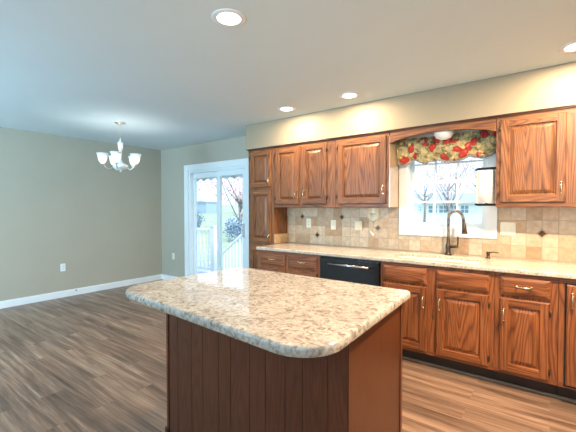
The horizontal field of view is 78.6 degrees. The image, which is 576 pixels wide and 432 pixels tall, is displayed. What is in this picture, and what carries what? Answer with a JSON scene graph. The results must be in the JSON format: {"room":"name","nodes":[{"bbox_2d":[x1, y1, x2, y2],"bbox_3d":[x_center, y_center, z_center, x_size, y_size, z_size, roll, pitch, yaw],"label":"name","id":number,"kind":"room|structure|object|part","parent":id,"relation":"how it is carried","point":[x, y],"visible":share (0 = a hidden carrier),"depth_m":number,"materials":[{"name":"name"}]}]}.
{"room":"kitchen","nodes":[
{"label":"kitchen","id":0,"kind":"room"},
{"bbox_2d":[0,127,161,300],"bbox_3d":[-4.405,0.041,4.119,0.150,2.440,6.777,1,2,37],"label":"wall","id":1,"kind":"structure","parent":0,"point":[59,205],"depth_m":5.42,"materials":[{"name":"paint"}]},
{"bbox_2d":[60,263,65,270],"bbox_3d":[-3.408,0.779,5.328,0.009,0.115,0.070,1,2,37],"label":"outlet","id":2,"kind":"object","parent":1,"relation":"attached to","point":[62,266],"visible":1,"depth_m":5.33,"materials":[{"name":"white paint"}]},
{"bbox_2d":[0,274,161,308],"bbox_3d":[-4.338,1.211,4.096,0.016,0.100,6.477,1,2,37],"label":"baseboard","id":3,"kind":"structure","parent":1,"relation":"attached to","point":[60,294],"depth_m":5.44,"materials":[{"name":"white paint"}]},
{"bbox_2d":[161,136,248,276],"bbox_3d":[-1.275,-0.003,5.910,2.696,2.440,0.150,1,2,37],"label":"wall","id":4,"kind":"structure","parent":0,"point":[173,160],"depth_m":6.35,"materials":[{"name":"paint"}]},
{"bbox_2d":[162,274,176,279],"bbox_3d":[-2.108,1.156,6.460,0.700,0.100,0.016,1,2,37],"label":"baseboard","id":5,"kind":"structure","parent":4,"relation":"attached to","point":[164,277],"depth_m":6.57,"materials":[{"name":"white paint"}]},
{"bbox_2d":[184,158,248,275],"bbox_3d":[-1.174,0.170,5.797,1.555,2.100,0.155,1,2,37],"label":"door","id":6,"kind":"structure","parent":4,"relation":"in","point":[218,169],"depth_m":5.81,"materials":[{"name":"white paint"}]},
{"bbox_3d":[-1.371,0.218,6.006,0.690,1.915,0.040,1,2,37],"label":"panel","id":7,"kind":"part","parent":6,"relation":"part of","materials":[{"name":"clear glass"}]},
{"bbox_3d":[-0.893,0.227,5.586,0.660,1.915,0.040,1,2,37],"label":"panel","id":8,"kind":"part","parent":6,"relation":"part of","materials":[{"name":"glass"}]},
{"bbox_3d":[-0.690,0.229,5.372,0.030,0.240,0.057,1,2,37],"label":"handle","id":9,"kind":"part","parent":6,"relation":"part of","materials":[{"name":"white plastic"}]},
{"bbox_2d":[197,175,242,181],"bbox_3d":[-1.083,-0.808,6.025,2.230,0.355,0.282,1,2,37],"label":"awning","id":10,"kind":"object","parent":4,"relation":"attached to","point":[232,176],"visible":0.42,"depth_m":6.23,"materials":[{"name":"white plastic"}]},
{"bbox_2d":[0,0,575,149],"bbox_3d":[-1.023,-1.199,1.542,8.621,0.150,6.777,1,2,37],"label":"ceiling","id":11,"kind":"structure","parent":0,"point":[176,77],"depth_m":2.52,"materials":[{"name":"paint"}]},
{"bbox_2d":[96,122,141,171],"bbox_3d":[-2.151,-0.876,4.513,0.524,0.628,0.531,1,2,37],"label":"chandelier","id":12,"kind":"object","parent":11,"relation":"hanging from","point":[115,158],"visible":1,"depth_m":4.44,"materials":[{"name":"white glass"}]},
{"bbox_3d":[-2.322,-0.724,4.403,0.143,0.124,0.143,1,2,37],"label":"lamp shade","id":13,"kind":"part","parent":12,"relation":"part of","materials":[{"name":"white glass"}]},
{"bbox_3d":[-2.294,-0.729,4.642,0.143,0.124,0.143,1,2,37],"label":"lamp shade","id":14,"kind":"part","parent":12,"relation":"part of","materials":[{"name":"white glass"}]},
{"bbox_3d":[-2.103,-0.722,4.302,0.143,0.124,0.143,1,2,37],"label":"lamp shade","id":15,"kind":"part","parent":12,"relation":"part of","materials":[{"name":"white glass"}]},
{"bbox_3d":[-1.940,-0.726,4.479,0.143,0.124,0.143,1,2,37],"label":"lamp shade","id":16,"kind":"part","parent":12,"relation":"part of","materials":[{"name":"white glass"}]},
{"bbox_2d":[211,8,246,27],"bbox_3d":[-0.339,-1.133,2.020,0.200,0.006,0.200,1,2,37],"label":"recessed light","id":17,"kind":"object","parent":11,"relation":"in","point":[225,17],"visible":1,"depth_m":2.01,"materials":[{"name":"white"}]},
{"bbox_2d":[278,106,295,111],"bbox_3d":[-0.014,-1.175,3.865,0.200,0.006,0.200,1,2,37],"label":"recessed light","id":18,"kind":"object","parent":11,"relation":"in","point":[283,108],"visible":1,"depth_m":3.84,"materials":[{"name":"white"}]},
{"bbox_2d":[339,92,359,98],"bbox_3d":[0.595,-1.165,3.407,0.200,0.006,0.200,1,2,37],"label":"recessed light","id":19,"kind":"object","parent":11,"relation":"in","point":[348,95],"visible":1,"depth_m":3.40,"materials":[{"name":"white"}]},
{"bbox_2d":[558,41,575,52],"bbox_3d":[1.950,-1.143,2.374,0.200,0.006,0.200,1,2,37],"label":"recessed light","id":20,"kind":"object","parent":11,"relation":"in","point":[570,47],"visible":1,"depth_m":2.40,"materials":[{"name":"white"}]},
{"bbox_2d":[0,279,575,431],"bbox_3d":[-1.021,1.375,1.601,8.621,0.120,6.777,1,2,37],"label":"floor","id":21,"kind":"structure","parent":0,"point":[95,361],"depth_m":2.69,"materials":[{"name":"brown wood"}]},
{"bbox_2d":[126,267,409,431],"bbox_3d":[-0.153,0.853,1.875,1.359,0.910,1.010,1,2,37],"label":"kitchen island","id":22,"kind":"object","parent":21,"relation":"on","point":[248,349],"visible":1,"depth_m":1.64,"materials":[{"name":"brown wood"}]},
{"bbox_3d":[-0.705,0.867,2.100,0.019,0.872,0.036,1,2,37],"label":"corner trim","id":23,"kind":"part","parent":22,"relation":"part of","materials":[{"name":"brown wood"}]},
{"bbox_3d":[-0.232,0.875,1.736,1.173,0.872,0.012,1,2,37],"label":"plank panel","id":24,"kind":"part","parent":22,"relation":"part of","materials":[{"name":"brown wood"}]},
{"bbox_2d":[126,267,409,357],"bbox_3d":[-0.153,0.417,1.865,1.359,0.038,1.010,1,2,37],"label":"island countertop","id":25,"kind":"structure","parent":22,"relation":"on","point":[284,314],"depth_m":1.59,"materials":[{"name":"stone"}]},
{"bbox_3d":[0.413,0.877,1.611,0.005,0.872,0.593,1,2,37],"label":"panel","id":26,"kind":"part","parent":22,"relation":"part of","materials":[{"name":"brown wood"}]},
{"bbox_3d":[0.586,0.872,1.840,0.015,0.872,0.026,1,2,37],"label":"edge trim","id":27,"kind":"part","parent":22,"relation":"part of","materials":[{"name":"brown wood"}]},
{"bbox_2d":[249,148,286,268],"bbox_3d":[-0.279,0.196,4.621,0.430,2.100,0.335,1,2,37],"label":"pantry cabinet","id":28,"kind":"object","parent":21,"relation":"on","point":[266,220],"visible":0.59,"depth_m":4.50,"materials":[{"name":"brown wood"}]},
{"bbox_3d":[-0.353,0.740,4.535,0.350,0.715,0.018,1,2,37],"label":"door","id":29,"kind":"part","parent":28,"relation":"part of","materials":[{"name":"brown wood"}]},
{"bbox_3d":[-0.353,0.005,4.518,0.350,0.675,0.018,1,2,37],"label":"door","id":30,"kind":"part","parent":28,"relation":"part of","materials":[{"name":"brown wood"}]},
{"bbox_3d":[-0.354,-0.597,4.505,0.350,0.460,0.018,1,2,37],"label":"door","id":31,"kind":"part","parent":28,"relation":"part of","materials":[{"name":"brown wood"}]},
{"bbox_2d":[274,233,287,243],"bbox_3d":[-0.087,0.286,4.508,0.011,0.120,0.271,1,2,37],"label":"side splash","id":32,"kind":"object","parent":28,"relation":"attached to","point":[278,238],"visible":1,"depth_m":4.50,"materials":[{"name":"tile"}]},
{"bbox_2d":[258,250,320,277],"bbox_3d":[0.160,0.824,4.085,0.853,0.868,0.686,1,2,37],"label":"base cabinet","id":33,"kind":"object","parent":21,"relation":"on","point":[276,261],"visible":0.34,"depth_m":3.80,"materials":[{"name":"brown wood"}]},
{"bbox_3d":[-0.179,0.489,3.959,0.365,0.133,0.020,1,2,37],"label":"drawer","id":34,"kind":"part","parent":33,"relation":"part of","materials":[{"name":"brown wood"}]},
{"bbox_3d":[-0.178,0.851,3.967,0.365,0.544,0.018,1,2,37],"label":"door","id":35,"kind":"part","parent":33,"relation":"part of","materials":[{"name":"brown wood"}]},
{"bbox_3d":[0.149,0.494,3.712,0.365,0.133,0.020,1,2,37],"label":"drawer","id":36,"kind":"part","parent":33,"relation":"part of","materials":[{"name":"brown wood"}]},
{"bbox_3d":[0.149,0.856,3.721,0.365,0.544,0.018,1,2,37],"label":"door","id":37,"kind":"part","parent":33,"relation":"part of","materials":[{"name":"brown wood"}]},
{"bbox_2d":[256,242,575,278],"bbox_3d":[1.300,0.390,3.227,3.695,0.032,0.649,1,2,37],"label":"countertop","id":38,"kind":"structure","parent":33,"relation":"on","point":[566,270],"depth_m":3.11,"materials":[{"name":"stone"}]},
{"bbox_2d":[398,255,479,263],"bbox_3d":[1.333,0.513,3.187,0.760,0.211,0.385,1,2,37],"label":"sink","id":39,"kind":"object","parent":38,"relation":"in","point":[401,256],"visible":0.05,"depth_m":3.32,"materials":[{"name":"white ceramic"}]},
{"bbox_2d":[445,210,467,254],"bbox_3d":[1.571,0.157,3.270,0.080,0.431,0.254,-1,1,-19],"label":"faucet","id":40,"kind":"object","parent":38,"relation":"on","point":[448,246],"visible":1,"depth_m":3.33,"materials":[{"name":"brown metal"}]},
{"bbox_3d":[1.573,0.249,3.324,0.077,0.115,0.026,1,2,42],"label":"lever handle","id":41,"kind":"part","parent":40,"relation":"part of","materials":[{"name":"brown metal"}]},
{"bbox_2d":[486,251,497,258],"bbox_3d":[1.807,0.345,3.111,0.104,0.063,0.040,1,2,37],"label":"soap dispenser","id":42,"kind":"object","parent":38,"relation":"on","point":[487,252],"visible":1,"depth_m":3.12,"materials":[{"name":"brown metal"}]},
{"bbox_2d":[320,256,380,286],"bbox_3d":[0.754,0.836,3.627,0.636,0.864,0.703,1,2,37],"label":"dishwasher","id":43,"kind":"object","parent":21,"relation":"on","point":[361,271],"visible":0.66,"depth_m":3.35,"materials":[{"name":"black metal"}]},
{"bbox_3d":[0.571,0.474,3.348,0.427,0.020,0.050,1,2,37],"label":"handle","id":44,"kind":"part","parent":43,"relation":"part of","materials":[{"name":"grey metal"}]},
{"bbox_2d":[381,255,494,378],"bbox_3d":[1.377,0.843,3.169,0.900,0.868,0.685,1,2,37],"label":"base cabinet","id":45,"kind":"object","parent":21,"relation":"on","point":[449,313],"visible":0.68,"depth_m":2.86,"materials":[{"name":"brown wood"}]},
{"bbox_3d":[1.013,0.870,3.070,0.376,0.544,0.018,1,2,37],"label":"door","id":46,"kind":"part","parent":45,"relation":"part of","materials":[{"name":"brown wood"}]},
{"bbox_3d":[1.378,0.876,2.796,0.380,0.544,0.018,1,2,37],"label":"door","id":47,"kind":"part","parent":45,"relation":"part of","materials":[{"name":"brown wood"}]},
{"bbox_2d":[402,356,575,402],"bbox_3d":[1.162,1.271,3.063,3.695,0.018,0.016,1,2,37],"label":"trim","id":48,"kind":"structure","parent":21,"relation":"on","point":[403,357],"depth_m":2.73,"materials":[{"name":"black wood"}]},
{"bbox_2d":[494,272,558,394],"bbox_3d":[1.890,0.852,2.782,0.381,0.868,0.686,1,2,37],"label":"base cabinet","id":49,"kind":"object","parent":21,"relation":"on","point":[526,306],"visible":0.94,"depth_m":2.54,"materials":[{"name":"brown wood"}]},
{"bbox_3d":[1.707,0.881,2.548,0.300,0.544,0.018,1,2,37],"label":"door","id":50,"kind":"part","parent":49,"relation":"part of","materials":[{"name":"brown wood"}]},
{"bbox_3d":[1.706,0.520,2.539,0.300,0.133,0.020,1,2,37],"label":"drawer","id":51,"kind":"part","parent":49,"relation":"part of","materials":[{"name":"brown wood"}]},
{"bbox_2d":[557,278,575,399],"bbox_3d":[2.404,0.860,2.388,0.910,0.868,0.697,1,2,37],"label":"base cabinet","id":52,"kind":"object","parent":21,"relation":"on","point":[566,357],"visible":0.84,"depth_m":2.40,"materials":[{"name":"brown wood"}]},
{"bbox_3d":[2.094,0.813,2.240,0.508,0.686,0.018,1,2,37],"label":"door","id":53,"kind":"part","parent":52,"relation":"part of","materials":[{"name":"brown wood"}]},
{"bbox_3d":[1.899,0.575,2.348,0.018,0.114,0.035,1,2,37],"label":"handle","id":54,"kind":"part","parent":52,"relation":"part of","materials":[{"name":"gold metal"}]},
{"bbox_2d":[245,62,575,149],"bbox_3d":[1.784,-1.001,3.071,5.670,0.320,0.290,1,2,37],"label":"wall","id":55,"kind":"structure","parent":0,"point":[552,86],"depth_m":3.23,"materials":[{"name":"paint"}]},
{"bbox_2d":[247,104,575,150],"bbox_3d":[1.138,-0.837,3.387,4.178,0.018,0.040,1,2,37],"label":"trim","id":56,"kind":"structure","parent":55,"relation":"attached to","point":[568,106],"depth_m":3.23,"materials":[{"name":"brown wood"}]},
{"bbox_2d":[434,130,453,139],"bbox_3d":[1.455,-0.778,3.287,0.176,0.132,0.176,1,2,37],"label":"light","id":57,"kind":"object","parent":55,"relation":"attached to","point":[442,135],"visible":0.54,"depth_m":3.23,"materials":[{"name":"white glass"}]},
{"bbox_2d":[287,207,568,262],"bbox_3d":[2.008,0.055,3.228,5.775,2.440,0.190,1,2,37],"label":"wall","id":58,"kind":"structure","parent":0,"point":[289,207],"depth_m":4.31,"materials":[{"name":"paint"}]},
{"bbox_2d":[274,140,335,207],"bbox_3d":[0.240,-0.474,4.214,0.868,0.743,0.335,1,2,37],"label":"upper cabinet","id":59,"kind":"object","parent":58,"relation":"attached to","point":[304,174],"visible":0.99,"depth_m":4.08,"materials":[{"name":"brown wood"}]},
{"bbox_3d":[-0.015,-0.481,4.251,0.350,0.680,0.018,1,2,37],"label":"door","id":60,"kind":"part","parent":59,"relation":"part of","materials":[{"name":"brown wood"}]},
{"bbox_3d":[0.299,-0.476,4.015,0.325,0.680,0.018,1,2,37],"label":"door","id":61,"kind":"part","parent":59,"relation":"part of","materials":[{"name":"brown wood"}]},
{"bbox_2d":[335,132,398,206],"bbox_3d":[0.833,-0.465,3.768,0.610,0.743,0.335,1,2,37],"label":"upper cabinet","id":62,"kind":"object","parent":58,"relation":"attached to","point":[367,168],"visible":0.98,"depth_m":3.63,"materials":[{"name":"brown wood"}]},
{"bbox_3d":[1.092,-0.446,3.610,0.006,0.713,0.277,1,2,37],"label":"panel","id":63,"kind":"part","parent":62,"relation":"part of","materials":[{"name":"brown wood"}]},
{"bbox_2d":[287,207,575,262],"bbox_3d":[1.482,0.141,3.493,3.732,0.454,0.022,1,2,37],"label":"tile backsplash","id":64,"kind":"structure","parent":58,"relation":"attached to","point":[542,233],"depth_m":3.42,"materials":[{"name":"tile"}]},
{"bbox_2d":[306,219,310,227],"bbox_3d":[0.260,0.090,4.407,0.070,0.115,0.009,1,2,37],"label":"outlet","id":65,"kind":"object","parent":64,"relation":"attached to","point":[308,221],"visible":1,"depth_m":4.40,"materials":[{"name":"beige plastic"}]},
{"bbox_2d":[331,220,335,229],"bbox_3d":[0.538,0.105,4.191,0.070,0.115,0.018,1,2,37],"label":"light switch","id":66,"kind":"object","parent":64,"relation":"attached to","point":[333,222],"visible":1,"depth_m":4.19,"materials":[{"name":"beige plastic"}]},
{"bbox_2d":[355,221,362,230],"bbox_3d":[0.799,0.109,3.985,0.090,0.110,0.033,1,2,37],"label":"wall control","id":67,"kind":"object","parent":64,"relation":"attached to","point":[358,224],"visible":1,"depth_m":3.97,"materials":[{"name":"beige plastic"}]},
{"bbox_2d":[367,208,379,235],"bbox_3d":[0.939,0.066,3.880,0.157,0.312,0.031,1,2,37],"label":"spoon rest","id":68,"kind":"object","parent":64,"relation":"attached to","point":[373,214],"visible":1,"depth_m":3.87,"materials":[{"name":"beige ceramic"}]},
{"bbox_2d":[367,208,379,220],"bbox_3d":[0.940,-0.018,3.879,0.157,0.145,0.027,1,2,37],"label":"bowl","id":69,"kind":"object","parent":68,"relation":"on","point":[373,214],"depth_m":3.86,"materials":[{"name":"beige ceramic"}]},
{"bbox_2d":[500,222,515,235],"bbox_3d":[1.954,0.115,3.125,0.118,0.118,0.018,1,2,37],"label":"light switch","id":70,"kind":"object","parent":64,"relation":"attached to","point":[506,228],"visible":1,"depth_m":3.13,"materials":[{"name":"beige plastic"}]},
{"bbox_2d":[399,129,497,238],"bbox_3d":[1.581,-0.315,3.505,0.898,1.032,0.188,1,2,37],"label":"window","id":71,"kind":"structure","parent":58,"relation":"in","point":[487,229],"depth_m":3.52,"materials":[{"name":"white paint"}]},
{"bbox_2d":[397,130,496,165],"bbox_3d":[1.494,-0.643,3.377,0.897,0.279,0.094,1,2,37],"label":"window valance","id":72,"kind":"object","parent":71,"relation":"attached to","point":[480,144],"visible":0.94,"depth_m":3.34,"materials":[{"name":"fabric"}]},
{"bbox_3d":[1.585,-0.311,3.520,0.760,0.900,0.160,1,2,37],"label":"frame","id":73,"kind":"part","parent":71,"relation":"part of","materials":[{"name":"white plastic"}]},
{"bbox_3d":[1.574,-0.125,3.509,0.708,0.468,0.032,1,2,37],"label":"sash","id":74,"kind":"part","parent":71,"relation":"part of","materials":[{"name":"white plastic"}]},
{"bbox_3d":[1.597,-0.532,3.531,0.708,0.402,0.032,1,2,37],"label":"sash","id":75,"kind":"part","parent":71,"relation":"part of","materials":[{"name":"white plastic"}]},
{"bbox_2d":[496,107,575,206],"bbox_3d":[2.342,-0.440,2.631,1.335,0.743,0.335,1,2,37],"label":"upper cabinet","id":76,"kind":"object","parent":58,"relation":"attached to","point":[536,152],"visible":1,"depth_m":2.76,"materials":[{"name":"brown wood"}]},
{"bbox_2d":[390,118,496,143],"bbox_3d":[1.380,-0.773,3.218,0.913,0.118,0.019,1,2,37],"label":"header board","id":77,"kind":"object","parent":76,"relation":"attached to","point":[487,124],"visible":1,"depth_m":3.16,"materials":[{"name":"brown wood"}]},
{"bbox_2d":[474,167,495,205],"bbox_3d":[1.728,-0.256,3.075,0.174,0.335,0.028,1,2,37],"label":"paper towel holder","id":78,"kind":"object","parent":76,"relation":"attached to","point":[485,168],"visible":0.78,"depth_m":3.06,"materials":[{"name":"black metal"}]},
{"bbox_3d":[1.728,-0.099,3.078,0.174,0.022,0.028,1,2,37],"label":"arm","id":79,"kind":"part","parent":78,"relation":"part of","materials":[{"name":"black metal"}]},
{"bbox_3d":[1.728,-0.410,3.072,0.174,0.026,0.028,1,2,37],"label":"arm","id":80,"kind":"part","parent":78,"relation":"part of","materials":[{"name":"black metal"}]},
{"bbox_2d":[477,170,494,202],"bbox_3d":[1.733,-0.255,3.071,0.130,0.283,0.128,1,2,37],"label":"paper towel roll","id":81,"kind":"object","parent":78,"relation":"on","point":[485,178],"visible":0.98,"depth_m":3.02,"materials":[{"name":"white paper"}]},
{"label":"outside","id":82,"kind":"structure","parent":0,"visible":0},
{"bbox_2d":[197,205,242,270],"bbox_3d":[-1.531,-1.223,72.754,150.000,3.955,105.600,1,2,37],"label":"lawn","id":83,"kind":"structure","parent":82,"point":[227,210],"depth_m":24.37,"materials":[{"name":"green plant"}]},
{"bbox_2d":[197,210,210,227],"bbox_3d":[-8.133,0.260,31.392,1.882,1.643,1.720,0,1,18],"label":"shrub","id":84,"kind":"object","parent":83,"relation":"on","point":[199,221],"visible":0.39,"depth_m":31.37,"materials":[{"name":"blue plant"}]},
{"bbox_2d":[197,179,210,195],"bbox_3d":[-8.990,-2.320,28.710,5.730,7.046,5.869,1,2,37],"label":"tree","id":85,"kind":"object","parent":83,"relation":"on","point":[208,179],"visible":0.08,"depth_m":29.36,"materials":[{"name":"grey plant"}]},
{"bbox_2d":[197,200,216,213],"bbox_3d":[-14.332,-1.533,62.731,3.200,2.550,3.400,1,2,37],"label":"garden shed","id":86,"kind":"object","parent":83,"relation":"on","point":[204,206],"visible":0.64,"depth_m":61.58,"materials":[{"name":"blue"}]},
{"bbox_2d":[207,177,242,229],"bbox_3d":[-3.380,-1.404,24.582,4.430,5.888,4.389,1,2,37],"label":"tree","id":87,"kind":"object","parent":83,"relation":"on","point":[237,199],"visible":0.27,"depth_m":24.23,"materials":[{"name":"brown plant"}]},
{"bbox_2d":[222,213,242,242],"bbox_3d":[-3.425,0.617,21.983,2.304,2.025,2.079,0,1,3],"label":"shrub","id":88,"kind":"object","parent":83,"relation":"on","point":[233,231],"visible":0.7,"depth_m":21.74,"materials":[{"name":"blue plant"}]},
{"bbox_2d":[232,192,242,213],"bbox_3d":[-2.970,-2.700,64.162,13.000,4.800,8.000,1,2,37],"label":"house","id":89,"kind":"structure","parent":83,"relation":"on","point":[236,203],"depth_m":64.70,"materials":[{"name":"white"}]},
{"bbox_2d":[414,162,449,221],"bbox_3d":[15.784,-2.693,40.667,5.557,8.088,5.766,1,2,37],"label":"tree","id":90,"kind":"object","parent":83,"relation":"on","point":[424,188],"visible":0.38,"depth_m":40.56,"materials":[{"name":"grey plant"}]},
{"bbox_2d":[414,193,481,222],"bbox_3d":[20.307,-1.031,52.299,18.500,4.500,9.000,1,2,37],"label":"house","id":91,"kind":"structure","parent":83,"relation":"on","point":[472,213],"depth_m":47.00,"materials":[{"name":"white"}]},
{"bbox_3d":[19.648,-0.923,47.756,1.069,0.950,0.047,1,2,37],"label":"pane","id":92,"kind":"part","parent":91,"relation":"part of","materials":[{"name":"glass"}]},
{"bbox_3d":[20.728,-0.905,46.942,1.006,0.950,0.047,1,2,37],"label":"pane","id":93,"kind":"part","parent":91,"relation":"part of","materials":[{"name":"blue glass"}]},
{"bbox_3d":[22.788,-0.872,45.391,0.881,0.950,0.047,1,2,37],"label":"pane","id":94,"kind":"part","parent":91,"relation":"part of","materials":[{"name":"blue glass"}]},
{"bbox_2d":[421,161,475,215],"bbox_3d":[15.297,-1.983,33.544,4.762,7.265,4.749,1,2,37],"label":"tree","id":95,"kind":"object","parent":83,"relation":"on","point":[448,207],"visible":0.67,"depth_m":33.50,"materials":[{"name":"grey plant"}]},
{"bbox_2d":[427,157,481,192],"bbox_3d":[28.952,-6.024,60.724,10.025,13.700,9.999,1,2,37],"label":"tree","id":96,"kind":"object","parent":83,"relation":"on","point":[471,157],"visible":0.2,"depth_m":60.48,"materials":[{"name":"grey plant"}]},
{"bbox_2d":[455,158,482,194],"bbox_3d":[21.065,-2.616,37.867,5.642,8.394,5.856,1,2,37],"label":"tree","id":97,"kind":"object","parent":83,"relation":"on","point":[467,158],"visible":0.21,"depth_m":38.43,"materials":[{"name":"grey plant"}]},
{"bbox_3d":[-1.727,1.319,7.627,5.300,0.220,1.981,1,2,37],"label":"deck","id":98,"kind":"object","parent":83,"relation":"on","visible":0},
{"bbox_2d":[197,225,216,271],"bbox_3d":[-2.660,0.688,8.219,2.916,1.013,0.136,1,2,37],"label":"deck railing","id":99,"kind":"object","parent":98,"relation":"on","point":[213,228],"visible":0.23,"depth_m":7.38,"materials":[{"name":"white wood"}]},
{"bbox_3d":[-2.664,1.106,8.232,2.670,0.060,0.040,1,2,37],"label":"rail","id":100,"kind":"part","parent":99,"relation":"part of","materials":[{"name":"white wood"}]},
{"bbox_3d":[-1.550,0.706,7.383,0.136,1.013,0.136,1,2,37],"label":"post","id":101,"kind":"part","parent":99,"relation":"part of","materials":[{"name":"white wood"}]},
{"bbox_2d":[205,234,242,271],"bbox_3d":[-1.448,1.225,8.470,1.526,1.960,0.136,1,2,37],"label":"stair railing","id":102,"kind":"object","parent":98,"relation":"on","point":[226,249],"visible":0.29,"depth_m":8.34,"materials":[{"name":"white wood"}]}
]}

